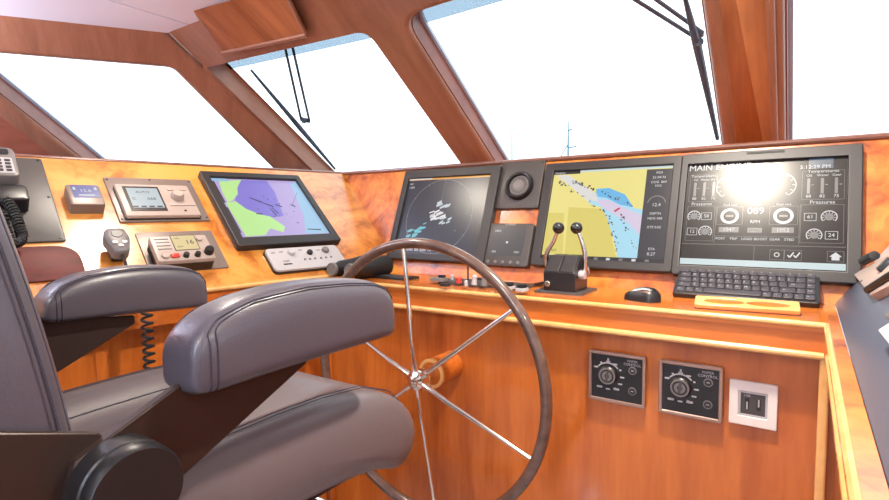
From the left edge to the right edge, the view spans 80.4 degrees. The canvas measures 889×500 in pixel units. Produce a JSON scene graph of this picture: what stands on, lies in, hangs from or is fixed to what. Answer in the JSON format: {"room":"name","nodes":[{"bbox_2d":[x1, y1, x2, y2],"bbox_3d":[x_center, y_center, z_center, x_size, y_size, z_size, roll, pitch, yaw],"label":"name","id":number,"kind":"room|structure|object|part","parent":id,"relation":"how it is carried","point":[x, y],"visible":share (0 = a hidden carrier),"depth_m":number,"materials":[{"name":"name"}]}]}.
{"room":"control cabin","nodes":[
{"label":"control cabin","id":0,"kind":"room"},
{"bbox_2d":[0,117,52,155],"bbox_3d":[-2.709,-0.508,1.501,0.248,0.810,3.295,3,5,39],"label":"wall","id":1,"kind":"structure","parent":0,"point":[11,137],"depth_m":2.40,"materials":[{"name":"brown wood"}]},
{"bbox_2d":[0,0,227,32],"bbox_3d":[-1.707,-0.812,-0.071,6.346,0.070,4.576,2,5,34],"label":"ceiling","id":2,"kind":"structure","parent":0,"point":[165,16],"depth_m":2.07,"materials":[{"name":"plastic"}]},
{"bbox_2d":[194,0,308,54],"bbox_3d":[-0.754,-0.878,2.043,0.593,0.132,0.194,2,5,32],"label":"console","id":3,"kind":"object","parent":2,"relation":"hanging from","point":[235,26],"visible":1,"depth_m":2.04,"materials":[{"name":"brown wood"}]},
{"bbox_2d":[0,15,307,169],"bbox_3d":[-1.436,-0.647,2.633,2.042,0.880,0.725,-2,5,-22],"label":"window frame","id":4,"kind":"structure","parent":0,"point":[18,35],"depth_m":2.34,"materials":[{"name":"brown wood"}]},
{"bbox_2d":[0,53,272,167],"bbox_3d":[-1.455,-0.609,2.677,1.406,0.665,0.554,-2,5,-22],"label":"trim","id":5,"kind":"structure","parent":4,"relation":"attached to","point":[9,90],"depth_m":2.48,"materials":[{"name":"brown wood"}]},
{"bbox_2d":[169,0,785,170],"bbox_3d":[0.744,-0.600,1.680,4.113,0.876,1.198,2,5,34],"label":"window frame","id":6,"kind":"structure","parent":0,"point":[387,22],"depth_m":2.00,"materials":[{"name":"brown wood"}]},
{"bbox_2d":[411,0,722,160],"bbox_3d":[0.484,-0.581,1.944,0.938,0.661,0.898,2,5,34],"label":"trim","id":7,"kind":"structure","parent":6,"relation":"attached to","point":[422,29],"depth_m":2.09,"materials":[{"name":"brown mahogany"}]},
{"bbox_2d":[720,0,778,142],"bbox_3d":[0.891,-0.555,1.528,0.124,0.776,1.094,2,5,34],"label":"window pillar","id":8,"kind":"structure","parent":6,"relation":"attached to","point":[749,26],"depth_m":1.54,"materials":[{"name":"brown wood"}]},
{"bbox_2d":[785,0,793,139],"bbox_3d":[1.407,-0.546,1.310,0.938,0.662,0.899,2,5,34],"label":"trim","id":9,"kind":"structure","parent":6,"relation":"attached to","point":[789,4],"depth_m":1.59,"materials":[{"name":"brown wood"}]},
{"label":"window","id":10,"kind":"structure","parent":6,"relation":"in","visible":0},
{"bbox_2d":[250,47,335,169],"bbox_3d":[-0.809,-0.717,2.755,0.285,0.529,0.832,-1,4,1],"label":"windscreen wiper","id":11,"kind":"object","parent":10,"relation":"attached to","point":[303,120],"visible":0.88,"depth_m":2.76,"materials":[{"name":"black metal"}]},
{"bbox_3d":[-0.753,-0.832,2.613,0.013,0.279,0.520,-1,4,-7],"label":"arm","id":12,"kind":"part","parent":11,"relation":"part of"},
{"bbox_3d":[-0.710,-0.825,2.595,0.013,0.292,0.534,-1,4,-6],"label":"arm","id":13,"kind":"part","parent":11,"relation":"part of"},
{"label":"window","id":14,"kind":"structure","parent":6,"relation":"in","visible":0},
{"bbox_2d":[632,0,718,139],"bbox_3d":[0.836,-0.619,1.757,0.614,0.441,0.182,-3,5,-33],"label":"windscreen wiper","id":15,"kind":"object","parent":14,"relation":"attached to","point":[694,32],"visible":1,"depth_m":1.69,"materials":[{"name":"black metal"}]},
{"bbox_3d":[0.670,-0.758,1.674,0.281,0.147,0.013,-1,4,-10],"label":"arm","id":16,"kind":"part","parent":15,"relation":"part of"},
{"bbox_3d":[0.716,-0.752,1.653,0.236,0.131,0.013,-2,4,-13],"label":"arm","id":17,"kind":"part","parent":15,"relation":"part of"},
{"bbox_3d":[0.881,-0.600,1.789,0.045,0.031,0.650,2,-30,34],"label":"blade","id":18,"kind":"part","parent":15,"relation":"part of","materials":[{"name":"black rubber"}]},
{"bbox_3d":[-0.503,1.180,0.808,5.066,0.060,4.400,2,5,34],"label":"floor","id":19,"kind":"structure","parent":0,"visible":0},
{"bbox_2d":[0,208,414,499],"bbox_3d":[-0.489,0.359,0.850,0.632,1.569,0.870,2,5,34],"label":"chair","id":20,"kind":"object","parent":19,"relation":"on","point":[229,412],"visible":1,"depth_m":0.71,"materials":[{"name":"leather"}]},
{"bbox_3d":[-0.658,-0.035,0.577,0.480,0.740,0.288,2,5,34],"label":"backrest","id":21,"kind":"part","parent":20,"relation":"part of","materials":[{"name":"leather"}]},
{"bbox_2d":[63,366,414,499],"bbox_3d":[-0.422,0.347,0.943,0.500,0.203,0.644,2,5,34],"label":"seat cushion","id":22,"kind":"object","parent":20,"relation":"on","point":[314,434],"depth_m":0.88,"materials":[{"name":"leather"}]},
{"bbox_2d":[15,154,399,498],"bbox_3d":[-1.062,0.380,1.834,2.366,1.357,1.294,-4,5,-38],"label":"console","id":23,"kind":"object","parent":19,"relation":"on","point":[122,354],"depth_m":1.59,"materials":[{"name":"brown wood"}]},
{"bbox_2d":[0,147,29,247],"bbox_3d":[-1.109,-0.140,1.332,0.271,0.260,0.088,3,6,44],"label":"telephone handset","id":24,"kind":"object","parent":23,"relation":"attached to","point":[14,198],"visible":0.84,"depth_m":1.34,"materials":[{"name":"black plastic"}]},
{"bbox_3d":[-1.052,-0.067,1.277,0.057,0.048,0.148,-5,47,-46],"label":"coiled cord","id":25,"kind":"part","parent":24,"relation":"part of","materials":[{"name":"black plastic"}]},
{"bbox_2d":[5,157,65,243],"bbox_3d":[-1.201,-0.132,1.316,0.266,0.234,0.360,3,6,44],"label":"blank panel","id":26,"kind":"object","parent":23,"relation":"on","point":[42,220],"visible":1,"depth_m":1.40,"materials":[{"name":"grey metal"}]},
{"bbox_2d":[16,246,84,283],"bbox_3d":[-1.000,0.036,1.263,0.093,0.082,0.220,3,6,44],"label":"pad","id":27,"kind":"object","parent":23,"relation":"on","point":[40,264],"visible":0.6,"depth_m":1.29,"materials":[{"name":"brown leather"}]},
{"bbox_2d":[64,185,104,213],"bbox_3d":[-1.012,-0.143,1.478,0.086,0.081,0.082,3,6,44],"label":"display box","id":28,"kind":"object","parent":23,"relation":"on","point":[80,199],"visible":1,"depth_m":1.46,"materials":[{"name":"beige plastic"}]},
{"bbox_2d":[102,228,129,264],"bbox_3d":[-0.851,0.016,1.377,0.118,0.144,0.059,3,6,44],"label":"microphone","id":29,"kind":"object","parent":23,"relation":"on","point":[116,242],"visible":0.97,"depth_m":1.37,"materials":[{"name":"black plastic"}]},
{"bbox_2d":[111,231,127,246],"bbox_3d":[-0.853,-0.031,1.375,0.034,0.003,0.061,-5,47,-46],"label":"button","id":30,"kind":"object","parent":29,"relation":"attached to","point":[115,233],"depth_m":1.38,"materials":[{"name":"white plastic"}]},
{"bbox_3d":[-0.817,0.049,1.359,0.048,0.081,0.013,1,4,15],"label":"cord","id":31,"kind":"part","parent":29,"relation":"part of","materials":[{"name":"black rubber"}]},
{"bbox_2d":[140,313,155,368],"bbox_3d":[-0.748,0.288,1.332,0.032,0.379,0.031,2,5,34],"label":"lead","id":32,"kind":"object","parent":23,"relation":"hanging from","point":[146,315],"visible":0.4,"depth_m":1.32,"materials":[{"name":"black plastic"}]},
{"bbox_2d":[103,177,209,222],"bbox_3d":[-0.889,-0.156,1.632,0.162,0.139,0.253,3,6,44],"label":"control panel","id":33,"kind":"object","parent":23,"relation":"on","point":[134,200],"visible":1,"depth_m":1.60,"materials":[{"name":"beige plastic"}]},
{"bbox_3d":[-0.836,-0.172,1.648,0.037,0.019,0.037,-5,47,-46],"label":"knob","id":34,"kind":"part","parent":33,"relation":"part of","materials":[{"name":"grey plastic"}]},
{"bbox_2d":[135,230,228,270],"bbox_3d":[-0.749,0.003,1.518,0.156,0.110,0.213,3,6,44],"label":"radio","id":35,"kind":"object","parent":23,"relation":"on","point":[193,250],"visible":0.98,"depth_m":1.48,"materials":[{"name":"beige plastic"}]},
{"bbox_3d":[-0.754,0.015,1.421,0.020,0.006,0.020,-5,47,-46],"label":"knob","id":36,"kind":"part","parent":35,"relation":"part of","materials":[{"name":"white plastic"}]},
{"bbox_3d":[-0.714,0.013,1.455,0.016,0.012,0.016,-5,47,-46],"label":"knob","id":37,"kind":"part","parent":35,"relation":"part of","materials":[{"name":"black plastic"}]},
{"bbox_3d":[-0.693,0.011,1.477,0.016,0.012,0.016,-5,47,-46],"label":"knob","id":38,"kind":"part","parent":35,"relation":"part of","materials":[{"name":"black plastic"}]},
{"bbox_3d":[-0.673,0.000,1.504,0.026,0.018,0.026,-5,47,-46],"label":"knob","id":39,"kind":"part","parent":35,"relation":"part of","materials":[{"name":"black plastic"}]},
{"bbox_3d":[-0.915,0.638,1.370,0.020,0.907,1.390,3,6,44],"label":"panel","id":40,"kind":"part","parent":23,"relation":"part of","materials":[{"name":"brown wood"}]},
{"bbox_3d":[-0.888,-0.068,1.535,0.466,0.412,1.750,3,6,44],"label":"dash panel","id":41,"kind":"part","parent":23,"relation":"part of","materials":[{"name":"brown wood"}]},
{"bbox_2d":[198,171,340,250],"bbox_3d":[-0.611,-0.145,1.851,0.297,0.265,0.381,3,6,44],"label":"monitor","id":42,"kind":"object","parent":23,"relation":"on","point":[257,211],"visible":1,"depth_m":1.83,"materials":[{"name":"black"}]},
{"bbox_3d":[-0.459,0.030,1.754,0.086,0.078,0.274,3,6,44],"label":"control strip","id":43,"kind":"part","parent":23,"relation":"part of","materials":[{"name":"white plastic"}]},
{"bbox_2d":[327,132,888,499],"bbox_3d":[0.888,0.377,1.577,3.655,1.357,1.055,2,5,34],"label":"console","id":44,"kind":"object","parent":19,"relation":"on","point":[597,449],"depth_m":1.35,"materials":[{"name":"brown wood"}]},
{"bbox_3d":[-0.415,0.605,1.885,0.030,0.887,0.024,2,5,34],"label":"corner post","id":45,"kind":"part","parent":44,"relation":"part of","materials":[{"name":"brown wood"}]},
{"bbox_2d":[327,255,392,276],"bbox_3d":[-0.293,0.059,1.802,0.151,0.072,0.188,2,5,32],"label":"binoculars","id":46,"kind":"object","parent":44,"relation":"on","point":[383,264],"visible":0.63,"depth_m":1.77,"materials":[{"name":"black rubber"}]},
{"bbox_2d":[373,274,418,280],"bbox_3d":[-0.166,0.092,1.788,0.150,0.010,0.070,2,5,34],"label":"panel","id":47,"kind":"object","parent":44,"relation":"on","point":[384,276],"visible":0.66,"depth_m":1.77,"materials":[{"name":"black plastic"}]},
{"bbox_2d":[320,238,552,499],"bbox_3d":[-0.035,0.351,1.498,0.779,0.779,0.196,2,6,34],"label":"steering wheel","id":48,"kind":"object","parent":44,"relation":"attached to","point":[433,372],"visible":0.82,"depth_m":1.38,"materials":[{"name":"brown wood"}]},
{"bbox_2d":[387,165,502,263],"bbox_3d":[-0.006,-0.129,1.912,0.424,0.340,0.153,2,5,34],"label":"monitor","id":49,"kind":"object","parent":44,"relation":"on","point":[456,207],"visible":0.91,"depth_m":1.90,"materials":[{"name":"black plastic"}]},
{"bbox_2d":[430,266,533,291],"bbox_3d":[0.107,0.077,1.554,0.352,0.067,0.182,2,5,34],"label":"switch panel","id":50,"kind":"object","parent":44,"relation":"on","point":[476,281],"visible":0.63,"depth_m":1.56,"materials":[{"name":"grey plastic"}]},
{"bbox_2d":[430,277,447,281],"bbox_3d":[-0.017,0.091,1.640,0.050,0.011,0.035,2,5,34],"label":"rocker switch","id":51,"kind":"object","parent":50,"relation":"attached to","point":[436,279],"depth_m":1.63,"materials":[{"name":"grey plastic"}]},
{"bbox_2d":[440,283,449,286],"bbox_3d":[0.001,0.101,1.528,0.030,0.007,0.016,2,5,34],"label":"switch","id":52,"kind":"object","parent":50,"relation":"attached to","point":[441,284],"depth_m":1.52,"materials":[{"name":"black plastic"}]},
{"bbox_2d":[471,275,477,284],"bbox_3d":[0.087,0.088,1.542,0.018,0.032,0.021,2,5,34],"label":"toggle switch","id":53,"kind":"object","parent":50,"relation":"attached to","point":[474,278],"depth_m":1.54,"materials":[{"name":"white plastic"}]},
{"bbox_2d":[481,276,486,285],"bbox_3d":[0.115,0.085,1.519,0.020,0.041,0.023,2,5,34],"label":"toggle switch","id":54,"kind":"object","parent":50,"relation":"attached to","point":[483,282],"depth_m":1.51,"materials":[{"name":"grey plastic"}]},
{"bbox_3d":[0.122,0.102,1.598,0.290,0.010,0.085,2,5,34],"label":"plate","id":55,"kind":"part","parent":50,"relation":"part of","materials":[{"name":"silver metal"}]},
{"bbox_2d":[505,282,514,289],"bbox_3d":[0.178,0.098,1.453,0.026,0.018,0.032,2,5,34],"label":"switch","id":56,"kind":"object","parent":50,"relation":"attached to","point":[511,285],"depth_m":1.44,"materials":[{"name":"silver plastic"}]},
{"bbox_2d":[515,284,528,291],"bbox_3d":[0.208,0.101,1.414,0.026,0.018,0.032,2,5,34],"label":"switch","id":57,"kind":"object","parent":50,"relation":"attached to","point":[520,287],"depth_m":1.40,"materials":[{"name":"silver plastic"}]},
{"bbox_2d":[484,223,535,268],"bbox_3d":[0.211,-0.015,1.728,0.166,0.144,0.074,2,5,34],"label":"display","id":58,"kind":"object","parent":44,"relation":"on","point":[509,245],"visible":0.99,"depth_m":1.71,"materials":[{"name":"black plastic"}]},
{"bbox_2d":[496,160,546,209],"bbox_3d":[0.254,-0.219,1.779,0.162,0.163,0.078,2,5,34],"label":"speaker panel","id":59,"kind":"object","parent":44,"relation":"on","point":[521,183],"visible":1,"depth_m":1.76,"materials":[{"name":"grey plastic"}]},
{"bbox_2d":[513,281,543,289],"bbox_3d":[0.246,0.105,1.534,0.010,0.011,0.170,3,5,39],"label":"pen","id":60,"kind":"object","parent":44,"relation":"on","point":[541,282],"visible":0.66,"depth_m":1.57,"materials":[{"name":"black plastic"}]},
{"bbox_2d":[534,222,596,295],"bbox_3d":[0.338,0.018,1.459,0.135,0.193,0.130,2,5,34],"label":"throttle lever","id":61,"kind":"object","parent":44,"relation":"on","point":[564,274],"visible":1,"depth_m":1.43,"materials":[{"name":"black plastic"}]},
{"bbox_3d":[0.306,0.006,1.478,0.052,0.141,0.028,3,6,43],"label":"lever","id":62,"kind":"part","parent":61,"relation":"part of","materials":[{"name":"silver metal"}]},
{"bbox_3d":[0.315,-0.061,1.453,0.033,0.033,0.033,2,5,34],"label":"knob","id":63,"kind":"part","parent":61,"relation":"part of","materials":[{"name":"black plastic"}]},
{"bbox_3d":[0.339,0.111,1.466,0.135,0.006,0.130,2,5,34],"label":"plate","id":64,"kind":"part","parent":61,"relation":"part of","materials":[{"name":"grey metal"}]},
{"bbox_3d":[0.357,-0.060,1.424,0.033,0.033,0.033,2,5,34],"label":"knob","id":65,"kind":"part","parent":61,"relation":"part of","materials":[{"name":"black plastic"}]},
{"bbox_3d":[0.374,0.009,1.430,0.033,0.141,0.031,2,5,34],"label":"lever","id":66,"kind":"part","parent":61,"relation":"part of","materials":[{"name":"silver metal"}]},
{"bbox_3d":[0.195,0.616,1.492,1.473,0.907,0.020,2,5,34],"label":"knee panel","id":67,"kind":"part","parent":44,"relation":"part of","materials":[{"name":"brown wood"}]},
{"bbox_2d":[354,273,828,332],"bbox_3d":[0.273,0.122,1.502,1.327,0.020,0.256,2,5,34],"label":"countertop","id":68,"kind":"structure","parent":44,"relation":"on","point":[602,294],"depth_m":1.31,"materials":[{"name":"brown wood"}]},
{"bbox_2d":[530,155,681,274],"bbox_3d":[0.479,-0.108,1.579,0.414,0.331,0.149,2,5,34],"label":"monitor","id":69,"kind":"object","parent":44,"relation":"on","point":[626,209],"visible":0.91,"depth_m":1.56,"materials":[{"name":"black"}]},
{"bbox_3d":[0.905,-0.076,1.311,3.355,0.404,0.172,2,5,34],"label":"dash panel","id":70,"kind":"part","parent":44,"relation":"part of","materials":[{"name":"brown wood"}]},
{"bbox_2d":[588,349,646,408],"bbox_3d":[0.421,0.313,1.284,0.138,0.126,0.026,2,5,34],"label":"switch","id":71,"kind":"object","parent":44,"relation":"attached to","point":[614,377],"visible":1,"depth_m":1.28,"materials":[{"name":"black plastic"}]},
{"bbox_3d":[0.400,0.309,1.290,0.048,0.048,0.012,2,5,34],"label":"knob","id":72,"kind":"part","parent":71,"relation":"part of","materials":[{"name":"silver metal"}]},
{"bbox_2d":[624,287,660,302],"bbox_3d":[0.490,0.108,1.302,0.054,0.034,0.096,-4,5,-35],"label":"computer mouse","id":73,"kind":"object","parent":44,"relation":"on","point":[640,294],"visible":1,"depth_m":1.27,"materials":[{"name":"black plastic"}]},
{"bbox_2d":[658,358,723,423],"bbox_3d":[0.556,0.318,1.191,0.133,0.126,0.026,2,5,34],"label":"switch","id":74,"kind":"object","parent":44,"relation":"attached to","point":[686,389],"visible":1,"depth_m":1.19,"materials":[{"name":"black plastic"}]},
{"bbox_3d":[0.536,0.314,1.196,0.048,0.048,0.012,2,5,34],"label":"knob","id":75,"kind":"part","parent":74,"relation":"part of","materials":[{"name":"silver metal"}]},
{"bbox_2d":[672,268,819,307],"bbox_3d":[0.746,0.081,1.308,0.307,0.081,0.138,2,5,35],"label":"keyboard","id":76,"kind":"object","parent":44,"relation":"on","point":[689,283],"visible":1,"depth_m":1.27,"materials":[{"name":"black plastic"}]},
{"bbox_3d":[0.660,0.120,1.153,0.200,0.023,0.046,2,5,29],"label":"pull handle","id":77,"kind":"part","parent":44,"relation":"part of","materials":[{"name":"wood"}]},
{"bbox_2d":[728,378,777,430],"bbox_3d":[0.662,0.331,1.129,0.090,0.097,0.010,2,5,34],"label":"socket plate","id":78,"kind":"object","parent":44,"relation":"attached to","point":[753,404],"visible":1,"depth_m":1.12,"materials":[{"name":"white plastic"}]},
{"bbox_2d":[671,143,863,285],"bbox_3d":[0.815,-0.093,1.348,0.404,0.336,0.151,2,5,34],"label":"monitor","id":79,"kind":"object","parent":44,"relation":"attached to","point":[785,210],"visible":1,"depth_m":1.33,"materials":[{"name":"black plastic"}]},
{"bbox_3d":[0.757,0.651,1.071,0.018,0.887,0.030,2,5,34],"label":"corner post","id":80,"kind":"part","parent":44,"relation":"part of","materials":[{"name":"brown wood"}]},
{"bbox_2d":[824,246,888,499],"bbox_3d":[1.177,0.527,0.230,1.646,1.248,1.600,2,5,34],"label":"console","id":81,"kind":"object","parent":19,"relation":"on","point":[858,382],"visible":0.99,"depth_m":0.64,"materials":[{"name":"brown wood"}]},
{"bbox_3d":[0.438,0.693,0.549,0.020,0.887,1.265,2,5,34],"label":"panel","id":82,"kind":"part","parent":81,"relation":"part of","materials":[{"name":"brown wood"}]},
{"bbox_2d":[854,251,888,299],"bbox_3d":[0.817,0.034,0.965,0.080,0.099,0.523,2,5,36],"label":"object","id":83,"kind":"object","parent":81,"relation":"attached to","point":[874,277],"visible":1,"depth_m":0.98,"materials":[{"name":"beige plastic"}]},
{"bbox_3d":[0.735,0.042,0.865,0.014,0.081,0.135,0,4,12],"label":"rail","id":84,"kind":"part","parent":83,"relation":"part of","materials":[{"name":"black metal"}]},
{"bbox_2d":[878,312,888,342],"bbox_3d":[0.550,0.092,0.618,0.050,0.060,0.206,2,5,34],"label":"switch box","id":85,"kind":"object","parent":81,"relation":"on","point":[884,331],"visible":1,"depth_m":0.65,"materials":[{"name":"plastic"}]},
{"label":"outside","id":86,"kind":"structure","parent":0,"visible":0},
{"bbox_3d":[63.170,-4.176,91.843,320.000,0.200,217.000,2,5,34],"label":"sea","id":87,"kind":"object","parent":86,"visible":0},
{"bbox_2d":[511,128,512,159],"bbox_3d":[6.429,-6.208,49.839,0.198,11.316,0.140,2,5,34],"label":"mast","id":88,"kind":"object","parent":87,"relation":"on","point":[511,128],"visible":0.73,"depth_m":49.56,"materials":[{"name":"metal"}]},
{"bbox_2d":[561,122,576,155],"bbox_3d":[10.371,-5.856,47.150,3.025,10.938,0.200,2,5,34],"label":"mast","id":89,"kind":"object","parent":87,"relation":"on","point":[567,146],"visible":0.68,"depth_m":46.40,"materials":[{"name":"metal"}]}
]}

